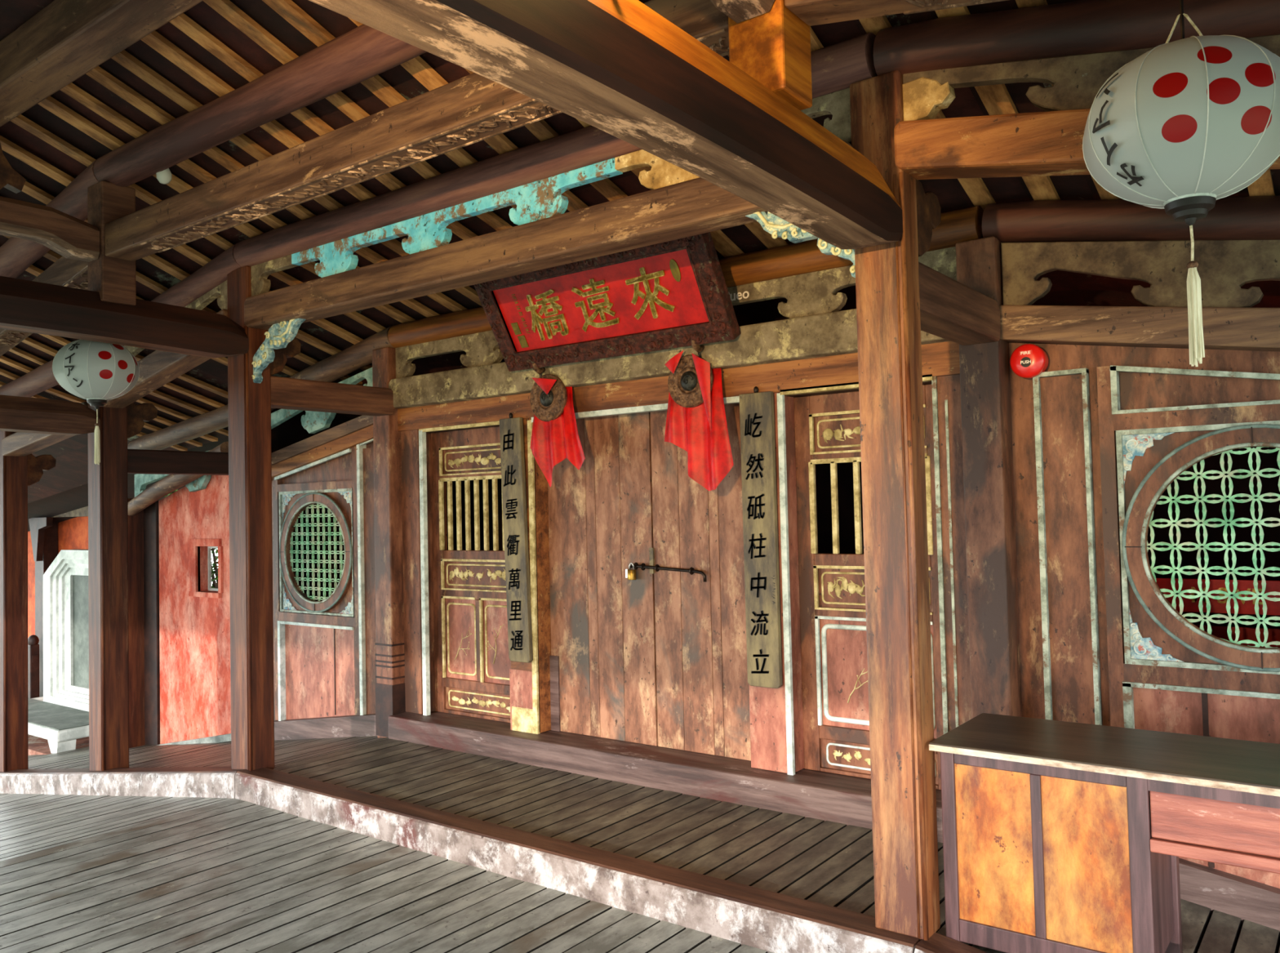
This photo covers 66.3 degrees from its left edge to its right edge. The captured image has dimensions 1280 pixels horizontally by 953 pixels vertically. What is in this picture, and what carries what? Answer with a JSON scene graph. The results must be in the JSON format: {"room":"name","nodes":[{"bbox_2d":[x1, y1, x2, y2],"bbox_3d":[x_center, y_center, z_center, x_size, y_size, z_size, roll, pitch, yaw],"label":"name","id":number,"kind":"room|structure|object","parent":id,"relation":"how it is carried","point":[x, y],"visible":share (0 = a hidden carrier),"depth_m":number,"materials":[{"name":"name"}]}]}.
{"room":"house of worship","nodes":[
{"label":"house of worship","id":0,"kind":"room"},
{"bbox_2d":[27,515,88,637],"bbox_3d":[-7.503,1.540,12.291,3.500,4.000,0.070,-3,-2,37],"label":"wall","id":1,"kind":"structure","parent":0,"point":[73,533],"depth_m":11.88,"materials":[{"name":"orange paint"}]},
{"bbox_2d":[27,413,482,531],"bbox_3d":[-3.194,-0.513,5.663,18.500,2.925,8.100,-3,-2,37],"label":"roof cover","id":2,"kind":"structure","parent":0,"point":[75,498],"depth_m":10.99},
{"bbox_2d":[0,793,773,952],"bbox_3d":[-4.416,2.527,3.848,18.489,1.489,5.210,-3,-2,37],"label":"floor","id":3,"kind":"structure","parent":0,"point":[79,873],"depth_m":4.04,"materials":[{"name":"wood"}]},
{"bbox_2d":[0,766,244,798],"bbox_3d":[-5.013,2.379,7.605,7.038,1.196,0.145,-3,-2,37],"label":"curb","id":4,"kind":"object","parent":3,"relation":"on","point":[176,781],"visible":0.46,"depth_m":6.21,"materials":[{"name":"white stone"}]},
{"bbox_2d":[0,430,28,771],"bbox_3d":[-4.916,0.859,7.642,0.266,2.873,0.170,-3,-2,37],"label":"timber post","id":5,"kind":"object","parent":4,"relation":"on","point":[14,740],"visible":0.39,"depth_m":7.55,"materials":[{"name":"brown wood"}]},
{"bbox_2d":[0,360,58,397],"bbox_3d":[-4.366,-0.738,7.217,1.800,0.377,0.171,-3,-2,37],"label":"purlin","id":6,"kind":"object","parent":5,"relation":"on","point":[42,378],"visible":0.4,"depth_m":7.23,"materials":[{"name":"brown wood"}]},
{"bbox_2d":[27,453,56,485],"bbox_3d":[-4.818,-0.057,7.837,0.070,0.268,0.257,-3,-2,37],"label":"bracket","id":7,"kind":"object","parent":5,"relation":"attached to","point":[36,464],"visible":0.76,"depth_m":7.81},
{"bbox_2d":[88,403,128,770],"bbox_3d":[-3.632,0.569,6.688,0.226,2.856,0.180,-3,-2,37],"label":"timber post","id":8,"kind":"object","parent":4,"relation":"on","point":[108,494],"visible":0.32,"depth_m":6.62,"materials":[{"name":"brown wood"}]},
{"bbox_2d":[1,401,88,456],"bbox_3d":[-4.307,-0.336,7.185,1.400,0.305,0.160,-3,-2,37],"label":"tie","id":9,"kind":"object","parent":8,"relation":"attached to","point":[18,443],"visible":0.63,"depth_m":7.33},
{"bbox_2d":[0,394,100,435],"bbox_3d":[-4.503,-0.412,5.579,0.180,0.234,2.675,-3,-2,37],"label":"tie beam","id":10,"kind":"structure","parent":8,"relation":"attached to","point":[17,413],"depth_m":6.33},
{"bbox_3d":[-4.132,-0.789,6.097,0.160,0.620,0.170,-3,-2,37],"label":"post","id":11,"kind":"object","parent":10,"relation":"on","visible":0},
{"bbox_2d":[0,159,98,278],"bbox_3d":[-3.413,-1.368,5.566,1.741,0.494,0.181,-3,-2,37],"label":"purlin","id":12,"kind":"object","parent":11,"relation":"on","point":[16,255],"visible":0.45,"depth_m":5.49,"materials":[{"name":"brown wood"}]},
{"bbox_2d":[0,135,363,344],"bbox_3d":[-2.561,-1.302,5.944,0.092,0.984,2.810,-3,-2,37],"label":"rafter","id":13,"kind":"object","parent":12,"relation":"on","point":[7,146],"visible":0.27,"depth_m":5.25,"materials":[{"name":"brown wood"}]},
{"bbox_2d":[22,180,372,370],"bbox_3d":[-2.759,-1.245,6.092,0.096,0.984,2.810,-3,-2,37],"label":"rafter","id":14,"kind":"object","parent":12,"relation":"on","point":[28,188],"visible":0.21,"depth_m":5.94,"materials":[{"name":"brown wood"}]},
{"bbox_2d":[127,402,157,438],"bbox_3d":[-3.532,-0.399,6.888,0.070,0.268,0.257,-3,-2,37],"label":"bracket","id":15,"kind":"object","parent":8,"relation":"attached to","point":[138,414],"visible":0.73,"depth_m":6.86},
{"bbox_2d":[127,448,228,475],"bbox_3d":[-3.341,-0.100,7.124,0.160,0.165,0.930,-3,-2,37],"label":"beam","id":16,"kind":"structure","parent":8,"relation":"attached to","point":[139,460],"depth_m":7.03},
{"bbox_2d":[235,767,920,952],"bbox_3d":[-0.649,1.655,4.336,3.900,0.177,0.145,-3,-2,37],"label":"curb","id":17,"kind":"object","parent":3,"relation":"on","point":[766,920],"visible":0.75,"depth_m":3.94,"materials":[{"name":"white stone"}]},
{"bbox_2d":[849,70,940,940],"bbox_3d":[0.856,0.077,3.296,0.186,2.851,0.140,-3,-2,37],"label":"timber post","id":18,"kind":"object","parent":17,"relation":"on","point":[903,768],"visible":0.93,"depth_m":3.24,"materials":[{"name":"brown wood"}]},
{"bbox_2d":[308,0,902,248],"bbox_3d":[-0.011,-0.905,2.210,0.180,0.274,2.675,-3,-2,37],"label":"tie beam","id":19,"kind":"structure","parent":18,"relation":"attached to","point":[621,68],"depth_m":2.19,"materials":[{"name":"wood"}]},
{"bbox_2d":[728,0,812,110],"bbox_3d":[0.359,-1.332,2.730,0.170,0.610,0.170,-3,-2,37],"label":"post","id":20,"kind":"object","parent":19,"relation":"on","point":[773,46],"visible":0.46,"depth_m":2.65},
{"bbox_2d":[710,0,774,22],"bbox_3d":[-0.024,-1.513,2.232,0.140,0.525,1.080,-3,-2,37],"label":"tie beam","id":21,"kind":"structure","parent":20,"relation":"attached to","point":[739,11],"depth_m":2.61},
{"bbox_2d":[784,0,1005,26],"bbox_3d":[1.082,-1.210,2.181,1.635,0.475,0.145,-3,-2,37],"label":"beam","id":22,"kind":"structure","parent":20,"relation":"attached to","point":[812,12],"depth_m":2.56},
{"bbox_2d":[745,211,855,277],"bbox_3d":[0.564,-0.835,3.525,0.487,0.334,0.060,-3,-2,37],"label":"bracket","id":23,"kind":"object","parent":18,"relation":"attached to","point":[776,226],"visible":0.51,"depth_m":3.52,"materials":[{"name":"paint"}]},
{"bbox_2d":[915,179,941,256],"bbox_3d":[0.984,-0.889,3.451,0.070,0.268,0.257,-3,-2,37],"label":"bracket","id":24,"kind":"object","parent":18,"relation":"attached to","point":[928,207],"visible":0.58,"depth_m":3.40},
{"bbox_2d":[918,262,1000,345],"bbox_3d":[1.158,-0.645,3.751,0.160,0.170,0.930,-3,-2,37],"label":"beam","id":25,"kind":"structure","parent":18,"relation":"attached to","point":[950,309],"depth_m":3.69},
{"bbox_2d":[873,0,1279,75],"bbox_3d":[1.542,-1.299,2.785,1.806,0.489,0.171,-3,-2,37],"label":"purlin","id":26,"kind":"object","parent":18,"relation":"on","point":[1082,26],"visible":0.8,"depth_m":2.92,"materials":[{"name":"wood"}]},
{"bbox_2d":[858,15,995,209],"bbox_3d":[0.846,-1.550,3.387,0.077,0.984,2.810,-3,-2,37],"label":"rafter","id":27,"kind":"object","parent":26,"relation":"on","point":[975,188],"visible":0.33,"depth_m":4.06,"materials":[{"name":"brown wood"}]},
{"bbox_2d":[935,5,1060,199],"bbox_3d":[1.053,-1.524,3.231,0.087,0.984,2.810,-3,-2,37],"label":"rafter","id":28,"kind":"object","parent":26,"relation":"on","point":[997,100],"visible":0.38,"depth_m":3.54,"materials":[{"name":"brown wood"}]},
{"bbox_2d":[893,108,1279,179],"bbox_3d":[1.570,-0.961,2.777,1.710,0.480,0.160,-3,-2,37],"label":"wooden beam","id":29,"kind":"structure","parent":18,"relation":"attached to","point":[1045,143],"depth_m":3.05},
{"bbox_2d":[902,34,1279,120],"bbox_3d":[1.562,-1.128,2.773,1.673,0.500,0.060,-3,-2,37],"label":"board","id":30,"kind":"object","parent":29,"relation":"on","point":[1076,80],"visible":0.58,"depth_m":3.00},
{"bbox_2d":[28,735,1279,952],"bbox_3d":[-2.102,2.460,6.933,18.490,1.489,2.280,-3,-2,37],"label":"platform","id":31,"kind":"object","parent":3,"relation":"on","point":[827,862],"visible":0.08,"depth_m":4.57,"materials":[{"name":"wood"}]},
{"bbox_2d":[27,634,39,697],"bbox_3d":[-7.414,2.430,11.602,1.200,1.170,0.120,-3,-2,37],"label":"railing","id":32,"kind":"object","parent":31,"relation":"on","point":[33,640],"visible":0.23,"depth_m":11.25,"materials":[{"name":"brown wood"}]},
{"bbox_2d":[35,520,57,697],"bbox_3d":[-7.212,1.810,11.911,0.240,2.620,0.160,-3,-2,37],"label":"gate post","id":33,"kind":"object","parent":31,"relation":"on","point":[51,534],"visible":0.21,"depth_m":11.85,"materials":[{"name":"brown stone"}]},
{"bbox_2d":[28,517,53,560],"bbox_3d":[-7.192,0.754,11.757,0.500,0.520,0.070,-3,-2,37],"label":"bracket","id":34,"kind":"object","parent":33,"relation":"attached to","point":[37,526],"visible":1,"depth_m":11.75,"materials":[{"name":"white stone"}]},
{"bbox_2d":[27,733,88,755],"bbox_3d":[-5.827,2.804,9.983,2.250,0.440,1.170,-3,-2,37],"label":"brick base","id":35,"kind":"object","parent":31,"relation":"on","point":[37,745],"visible":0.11,"depth_m":9.34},
{"bbox_2d":[27,696,88,753],"bbox_3d":[-5.840,2.472,9.962,2.120,0.223,1.030,-3,-2,37],"label":"stone plinth","id":36,"kind":"object","parent":35,"relation":"on","point":[60,725],"visible":0.35,"depth_m":9.24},
{"bbox_2d":[43,549,88,711],"bbox_3d":[-5.591,1.552,9.970,1.820,1.610,0.160,-3,-2,37],"label":"tablet","id":37,"kind":"object","parent":36,"relation":"on","point":[65,581],"visible":0.44,"depth_m":10.26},
{"bbox_2d":[128,497,159,747],"bbox_3d":[-4.317,1.304,8.516,0.460,2.230,0.280,-3,-2,37],"label":"end post","id":38,"kind":"object","parent":31,"relation":"on","point":[143,526],"visible":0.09,"depth_m":8.45,"materials":[{"name":"brown wood"}]},
{"bbox_2d":[128,441,228,515],"bbox_3d":[-3.776,0.036,7.993,1.587,0.552,0.140,-3,-2,37],"label":"log","id":39,"kind":"object","parent":38,"relation":"attached to","point":[170,483],"visible":0.57,"depth_m":8.05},
{"bbox_2d":[226,265,274,770],"bbox_3d":[-2.242,0.238,5.635,0.216,2.871,0.160,-3,-2,37],"label":"timber post","id":40,"kind":"object","parent":31,"relation":"on","point":[250,457],"visible":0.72,"depth_m":5.57,"materials":[{"name":"brown wood"}]},
{"bbox_2d":[0,275,248,358],"bbox_3d":[-3.089,-0.813,4.522,0.180,0.249,2.675,-3,-2,37],"label":"tie beam","id":41,"kind":"structure","parent":40,"relation":"attached to","point":[25,305],"depth_m":4.96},
{"bbox_2d":[87,180,136,305],"bbox_3d":[-2.716,-1.183,5.039,0.165,0.610,0.170,-3,-2,37],"label":"post","id":42,"kind":"object","parent":41,"relation":"on","point":[113,278],"visible":0.67,"depth_m":4.97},
{"bbox_2d":[0,256,88,356],"bbox_3d":[-3.426,-0.979,5.567,1.620,0.468,0.145,-3,-2,37],"label":"beam","id":43,"kind":"structure","parent":42,"relation":"attached to","point":[65,272],"depth_m":5.25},
{"bbox_2d":[0,142,99,262],"bbox_3d":[-3.100,-1.364,4.543,0.140,0.525,1.080,-3,-2,37],"label":"tie beam","id":44,"kind":"structure","parent":42,"relation":"attached to","point":[73,237],"depth_m":4.73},
{"bbox_2d":[0,0,203,126],"bbox_3d":[-1.574,-1.798,3.403,3.840,0.204,0.180,-3,-2,37],"label":"ridge beam","id":45,"kind":"structure","parent":44,"relation":"on","point":[65,40],"depth_m":3.85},
{"bbox_2d":[93,23,426,186],"bbox_3d":[-1.193,-1.641,3.901,3.841,0.180,0.181,-3,-2,37],"label":"purlin","id":46,"kind":"object","parent":42,"relation":"on","point":[363,52],"visible":0.8,"depth_m":4.14,"materials":[{"name":"brown wood"}]},
{"bbox_2d":[38,95,415,323],"bbox_3d":[-2.159,-1.404,5.644,0.098,0.984,2.810,-3,-2,37],"label":"rafter","id":47,"kind":"object","parent":46,"relation":"on","point":[55,107],"visible":0.36,"depth_m":4.95,"materials":[{"name":"brown wood"}]},
{"bbox_2d":[168,13,477,239],"bbox_3d":[-1.163,-1.452,4.896,0.077,0.984,2.810,-3,-2,37],"label":"rafter","id":48,"kind":"object","parent":46,"relation":"on","point":[183,22],"visible":0.3,"depth_m":4.20,"materials":[{"name":"brown wood"}]},
{"bbox_2d":[104,0,728,261],"bbox_3d":[-1.181,-1.257,3.883,3.680,0.172,0.145,-3,-2,37],"label":"beam","id":49,"kind":"structure","parent":42,"relation":"attached to","point":[473,108],"depth_m":3.75,"materials":[{"name":"wood"}]},
{"bbox_2d":[103,308,227,408],"bbox_3d":[-2.972,-0.719,6.188,1.560,0.446,0.160,-3,-2,37],"label":"tie","id":50,"kind":"object","parent":40,"relation":"attached to","point":[157,368],"visible":0.33,"depth_m":6.18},
{"bbox_2d":[124,280,226,356],"bbox_3d":[-2.982,-0.889,6.185,1.528,0.483,0.050,-3,-2,37],"label":"board","id":51,"kind":"object","parent":50,"relation":"on","point":[202,301],"visible":0.26,"depth_m":5.87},
{"bbox_2d":[122,242,240,346],"bbox_3d":[-2.953,-1.078,6.160,1.740,0.484,0.171,-3,-2,37],"label":"purlin","id":52,"kind":"object","parent":40,"relation":"on","point":[213,273],"visible":0.29,"depth_m":5.82,"materials":[{"name":"brown wood"}]},
{"bbox_2d":[251,318,306,382],"bbox_3d":[-2.005,-0.706,5.454,0.487,0.334,0.060,-3,-2,37],"label":"bracket","id":53,"kind":"object","parent":40,"relation":"attached to","point":[278,335],"visible":1,"depth_m":5.47,"materials":[{"name":"paint"}]},
{"bbox_2d":[270,336,301,375],"bbox_3d":[-2.144,-0.722,5.825,0.070,0.268,0.257,-3,-2,37],"label":"bracket","id":54,"kind":"object","parent":40,"relation":"attached to","point":[292,348],"visible":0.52,"depth_m":5.81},
{"bbox_2d":[270,375,395,416],"bbox_3d":[-1.934,-0.491,6.072,0.160,0.170,0.930,-3,-2,37],"label":"beam","id":55,"kind":"structure","parent":40,"relation":"attached to","point":[293,393],"depth_m":6.01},
{"bbox_2d":[244,139,852,329],"bbox_3d":[-0.717,-0.997,4.497,3.705,0.170,0.160,-3,-2,37],"label":"wooden beam","id":56,"kind":"structure","parent":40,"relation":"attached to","point":[697,206],"depth_m":4.28,"materials":[{"name":"wood"}]},
{"bbox_2d":[250,87,851,296],"bbox_3d":[-0.727,-1.175,4.495,3.693,0.193,0.050,-3,-2,37],"label":"board","id":57,"kind":"object","parent":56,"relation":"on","point":[540,199],"visible":0.77,"depth_m":4.33,"materials":[{"name":"wood"}]},
{"bbox_2d":[233,32,877,266],"bbox_3d":[-0.733,-1.352,4.495,3.841,0.170,0.171,-3,-2,37],"label":"purlin","id":58,"kind":"object","parent":57,"relation":"on","point":[835,67],"visible":0.7,"depth_m":4.38,"materials":[{"name":"brown wood"}]},
{"bbox_2d":[614,149,698,189],"bbox_3d":[0.158,-1.218,3.830,0.618,0.193,0.050,-3,-2,37],"label":"pendant","id":59,"kind":"object","parent":57,"relation":"attached to","point":[663,173],"depth_m":3.88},
{"bbox_2d":[372,346,405,737],"bbox_3d":[-1.639,0.439,6.502,0.173,2.571,0.185,-3,-2,37],"label":"wall post","id":60,"kind":"object","parent":31,"relation":"on","point":[390,697],"visible":0.65,"depth_m":6.42,"materials":[{"name":"brown wood"}]},
{"bbox_2d":[271,325,394,410],"bbox_3d":[-2.293,-0.729,7.016,1.739,0.482,0.169,-3,-2,37],"label":"purlin","id":61,"kind":"object","parent":60,"relation":"on","point":[358,355],"visible":0.49,"depth_m":6.74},
{"bbox_2d":[388,308,951,408],"bbox_3d":[-0.115,-0.613,5.323,3.765,0.190,0.105,-3,-2,37],"label":"beam","id":62,"kind":"structure","parent":60,"relation":"attached to","point":[832,333],"depth_m":5.13,"materials":[{"name":"wood"}]},
{"bbox_2d":[529,373,566,421],"bbox_3d":[-0.528,-0.446,5.542,0.270,0.270,0.058,-3,-2,37],"label":"medallion","id":63,"kind":"object","parent":62,"relation":"attached to","point":[549,406],"depth_m":5.52,"materials":[{"name":"brown metal"}]},
{"bbox_2d":[530,377,585,486],"bbox_3d":[-0.468,-0.265,5.514,0.445,0.646,0.105,-3,-2,37],"label":"cloth","id":64,"kind":"object","parent":62,"relation":"hanging from","point":[553,441],"visible":0.84,"depth_m":5.51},
{"bbox_2d":[474,231,740,371],"bbox_3d":[-0.224,-0.906,5.118,1.520,0.542,0.359,-3,-2,37],"label":"signboard","id":65,"kind":"object","parent":62,"relation":"attached to","point":[671,294],"visible":0.85,"depth_m":5.04,"materials":[{"name":"red wood"}]},
{"bbox_2d":[395,246,956,377],"bbox_3d":[-0.104,-0.814,5.372,3.758,0.223,0.050,-3,-2,37],"label":"board","id":66,"kind":"object","parent":62,"relation":"on","point":[812,293],"visible":0.41,"depth_m":4.74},
{"bbox_2d":[387,204,983,347],"bbox_3d":[-0.073,-1.003,5.351,3.841,0.168,0.169,-3,-2,37],"label":"purlin","id":67,"kind":"object","parent":66,"relation":"on","point":[963,224],"visible":0.4,"depth_m":4.76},
{"bbox_2d":[667,354,713,407],"bbox_3d":[0.247,-0.483,4.960,0.270,0.270,0.058,-3,-2,37],"label":"medallion","id":68,"kind":"object","parent":62,"relation":"attached to","point":[683,384],"depth_m":4.96,"materials":[{"name":"brown metal"}]},
{"bbox_2d":[664,350,733,490],"bbox_3d":[0.280,-0.282,4.952,0.415,0.715,0.105,-3,-2,37],"label":"cloth","id":69,"kind":"object","parent":62,"relation":"hanging from","point":[701,430],"visible":0.88,"depth_m":4.92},
{"bbox_2d":[955,235,1022,718],"bbox_3d":[1.491,0.274,4.155,0.165,2.545,0.180,-3,-2,37],"label":"wall post","id":70,"kind":"object","parent":31,"relation":"on","point":[984,367],"visible":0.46,"depth_m":4.09,"materials":[{"name":"brown wood"}]},
{"bbox_2d":[982,195,1279,242],"bbox_3d":[2.202,-0.950,3.640,1.806,0.487,0.169,-3,-2,37],"label":"purlin","id":71,"kind":"object","parent":70,"relation":"on","point":[1233,217],"visible":0.81,"depth_m":3.81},
{"bbox_2d":[928,712,1279,952],"bbox_3d":[1.805,1.288,2.868,1.737,0.908,0.543,-3,-2,37],"label":"desk","id":72,"kind":"object","parent":31,"relation":"on","point":[1059,836],"visible":0.93,"depth_m":3.00,"materials":[{"name":"wood"}]},
{"bbox_2d":[914,932,986,952],"bbox_3d":[1.937,1.715,2.391,2.548,0.546,0.145,-3,-2,37],"label":"curb","id":73,"kind":"object","parent":3,"relation":"on","point":[936,943],"visible":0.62,"depth_m":3.13,"materials":[{"name":"brown wood"}]},
{"bbox_2d":[0,0,1279,502],"bbox_3d":[-3.154,-0.705,5.667,18.574,2.232,8.050,-3,-2,37],"label":"roof","id":74,"kind":"structure","parent":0,"point":[70,471],"depth_m":4.73,"materials":[{"name":"tile"}]},
{"bbox_2d":[52,338,139,464],"bbox_3d":[-2.897,-0.547,5.227,0.410,0.970,0.393,-3,-2,37],"label":"lantern","id":75,"kind":"object","parent":74,"relation":"hanging from","point":[97,372],"visible":0.9,"depth_m":5.10,"materials":[{"name":"white paper"}]},
{"bbox_2d":[21,337,208,413],"bbox_3d":[-4.155,-0.895,7.136,0.090,0.984,2.810,-3,-2,37],"label":"rafter","id":76,"kind":"object","parent":74,"relation":"attached to","point":[28,340],"visible":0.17,"depth_m":7.64,"materials":[{"name":"brown wood"}]},
{"bbox_2d":[8,346,228,435],"bbox_3d":[-4.359,-0.855,7.289,0.079,0.984,2.810,-3,-2,37],"label":"rafter","id":77,"kind":"object","parent":74,"relation":"attached to","point":[15,350],"visible":0.29,"depth_m":7.80,"materials":[{"name":"brown wood"}]},
{"bbox_2d":[10,114,386,332],"bbox_3d":[-2.363,-1.360,5.797,0.082,0.984,2.810,-3,-2,37],"label":"rafter","id":78,"kind":"object","parent":74,"relation":"attached to","point":[23,122],"visible":0.3,"depth_m":5.28,"materials":[{"name":"brown wood"}]},
{"bbox_2d":[135,271,362,385],"bbox_3d":[-2.960,-1.188,6.242,0.078,0.984,2.810,-3,-2,37],"label":"rafter","id":79,"kind":"object","parent":74,"relation":"attached to","point":[143,279],"visible":0.28,"depth_m":6.16,"materials":[{"name":"brown wood"}]},
{"bbox_2d":[60,82,439,317],"bbox_3d":[-1.966,-1.413,5.498,0.079,0.984,2.810,-3,-2,37],"label":"rafter","id":80,"kind":"object","parent":74,"relation":"attached to","point":[72,90],"visible":0.32,"depth_m":4.81,"materials":[{"name":"brown wood"}]},
{"bbox_2d":[140,30,376,200],"bbox_3d":[-1.355,-1.443,5.040,0.096,0.984,2.810,-3,-2,37],"label":"rafter","id":81,"kind":"object","parent":74,"relation":"attached to","point":[155,40],"visible":0.27,"depth_m":4.31,"materials":[{"name":"brown wood"}]},
{"bbox_2d":[85,66,467,311],"bbox_3d":[-1.758,-1.423,5.343,0.086,0.984,2.810,-3,-2,37],"label":"rafter","id":82,"kind":"object","parent":74,"relation":"attached to","point":[98,73],"visible":0.32,"depth_m":4.83,"materials":[{"name":"brown wood"}]},
{"bbox_2d":[111,49,482,306],"bbox_3d":[-1.562,-1.433,5.195,0.086,0.984,2.810,-3,-2,37],"label":"rafter","id":83,"kind":"object","parent":74,"relation":"attached to","point":[125,59],"visible":0.26,"depth_m":4.52,"materials":[{"name":"brown wood"}]},
{"bbox_2d":[203,0,512,231],"bbox_3d":[-0.959,-1.462,4.742,0.080,0.984,2.810,-3,-2,37],"label":"rafter","id":84,"kind":"object","parent":74,"relation":"attached to","point":[227,9],"visible":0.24,"depth_m":4.05,"materials":[{"name":"brown wood"}]},
{"bbox_2d":[262,0,516,208],"bbox_3d":[-0.760,-1.472,4.593,0.094,0.984,2.810,-3,-2,37],"label":"rafter","id":85,"kind":"object","parent":74,"relation":"attached to","point":[291,12],"visible":0.14,"depth_m":3.92,"materials":[{"name":"brown wood"}]},
{"bbox_2d":[347,17,587,211],"bbox_3d":[-0.554,-1.482,4.439,0.095,0.984,2.810,-3,-2,37],"label":"rafter","id":86,"kind":"object","parent":74,"relation":"attached to","point":[417,67],"visible":0.1,"depth_m":4.05,"materials":[{"name":"brown wood"}]},
{"bbox_2d":[465,68,627,200],"bbox_3d":[-0.359,-1.491,4.292,0.089,0.984,2.810,-3,-2,37],"label":"rafter","id":87,"kind":"object","parent":74,"relation":"attached to","point":[540,129],"visible":0.07,"depth_m":4.48,"materials":[{"name":"brown wood"}]},
{"bbox_2d":[576,118,744,257],"bbox_3d":[-0.158,-1.501,4.141,0.098,0.984,2.810,-3,-2,37],"label":"rafter","id":88,"kind":"object","parent":74,"relation":"attached to","point":[722,243],"visible":0.2,"depth_m":4.84,"materials":[{"name":"brown wood"}]},
{"bbox_2d":[1082,0,1279,366],"bbox_3d":[1.152,-0.669,2.060,0.410,0.878,0.393,-3,-2,37],"label":"lantern","id":89,"kind":"object","parent":74,"relation":"hanging from","point":[1186,125],"visible":1,"depth_m":1.94,"materials":[{"name":"white paper"}]},
{"bbox_2d":[156,304,1279,941],"bbox_3d":[1.258,0.719,5.836,11.690,4.400,2.560,-3,-2,37],"label":"wall","id":90,"kind":"structure","parent":0,"point":[1110,369],"depth_m":4.68,"materials":[{"name":"brown wood"}]},
{"bbox_2d":[134,449,211,497],"bbox_3d":[-3.729,-0.008,8.084,1.708,0.492,0.050,-3,-2,37],"label":"board","id":91,"kind":"object","parent":90,"relation":"attached to","point":[141,480],"visible":0.23,"depth_m":8.36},
{"bbox_2d":[127,404,228,449],"bbox_3d":[-3.706,-0.389,8.072,1.799,0.375,0.169,-3,-2,37],"label":"purlin","id":92,"kind":"object","parent":90,"relation":"on","point":[217,419],"visible":0.72,"depth_m":8.01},
{"bbox_2d":[188,538,223,598],"bbox_3d":[-3.483,0.740,7.971,0.470,0.470,0.135,-3,-2,37],"label":"window","id":93,"kind":"structure","parent":90,"relation":"in","point":[193,543],"depth_m":8.01,"materials":[{"name":"red paint"}]},
{"bbox_2d":[278,488,354,617],"bbox_3d":[-2.326,0.545,7.066,0.890,0.895,0.066,-3,-2,37],"label":"window","id":94,"kind":"structure","parent":90,"relation":"in","point":[293,598],"depth_m":7.07,"materials":[{"name":"brown wood"}]},
{"bbox_2d":[271,367,372,433],"bbox_3d":[-2.340,-0.453,7.046,1.488,0.543,0.050,-3,-2,37],"label":"board","id":95,"kind":"object","parent":90,"relation":"attached to","point":[313,422],"visible":0.28,"depth_m":7.00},
{"bbox_2d":[431,426,511,722],"bbox_3d":[-1.021,0.608,6.209,0.830,1.828,0.075,-3,-2,37],"label":"door","id":96,"kind":"structure","parent":90,"relation":"in","point":[473,663],"depth_m":6.25,"materials":[{"name":"brown wood"}]},
{"bbox_2d":[499,413,533,662],"bbox_3d":[-0.734,0.354,5.786,0.215,1.468,0.034,-3,-2,37],"label":"couplet board","id":97,"kind":"object","parent":90,"relation":"attached to","point":[511,429],"visible":1,"depth_m":5.77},
{"bbox_2d":[547,403,751,760],"bbox_3d":[0.039,0.532,5.405,1.425,2.000,0.119,-3,-2,37],"label":"door","id":98,"kind":"structure","parent":90,"relation":"in","point":[658,657],"depth_m":5.38,"materials":[{"name":"brown wood"}]},
{"bbox_2d":[388,711,942,842],"bbox_3d":[-0.021,1.551,5.314,3.770,0.160,0.330,-3,-2,37],"label":"door sill","id":99,"kind":"structure","parent":90,"relation":"attached to","point":[812,793],"depth_m":5.08,"materials":[{"name":"brown wood"}]},
{"bbox_2d":[738,386,782,688],"bbox_3d":[0.588,0.290,4.793,0.185,1.468,0.034,-3,-2,37],"label":"couplet board","id":100,"kind":"object","parent":90,"relation":"attached to","point":[757,421],"visible":1,"depth_m":4.78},
{"bbox_2d":[793,383,943,790],"bbox_3d":[1.099,0.505,4.627,0.755,1.828,0.060,-3,-2,37],"label":"door","id":101,"kind":"structure","parent":90,"relation":"in","point":[827,427],"depth_m":4.72,"materials":[{"name":"brown wood"}]},
{"bbox_2d":[1009,343,1048,377],"bbox_3d":[1.617,-0.480,4.080,0.142,0.142,0.088,-3,-2,37],"label":"fire alarm","id":102,"kind":"object","parent":90,"relation":"attached to","point":[1027,360],"visible":1,"depth_m":4.05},
{"bbox_2d":[1000,240,1279,307],"bbox_3d":[2.221,-0.734,3.622,1.708,0.568,0.050,-3,-2,37],"label":"board","id":103,"kind":"object","parent":90,"relation":"attached to","point":[1224,266],"visible":0.91,"depth_m":3.77,"materials":[{"name":"wood"}]},
{"bbox_2d":[1115,420,1279,674],"bbox_3d":[2.276,0.260,3.611,0.920,0.920,0.066,-3,-2,37],"label":"window","id":104,"kind":"structure","parent":90,"relation":"in","point":[1148,460],"depth_m":3.74,"materials":[{"name":"brown wood"}]},
{"bbox_2d":[1155,577,1279,615],"bbox_3d":[2.909,0.532,4.264,1.350,0.150,0.034,-3,-2,37],"label":"notice board","id":105,"kind":"object","parent":90,"relation":"attached to","point":[1217,606],"visible":0.59,"depth_m":4.45,"materials":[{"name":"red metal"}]},
{"bbox_2d":[1195,624,1279,647],"bbox_3d":[2.986,1.002,4.295,1.700,0.650,0.020,-3,-2,37],"label":"altar cloth","id":106,"kind":"object","parent":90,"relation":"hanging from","point":[1246,633],"visible":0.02,"depth_m":4.46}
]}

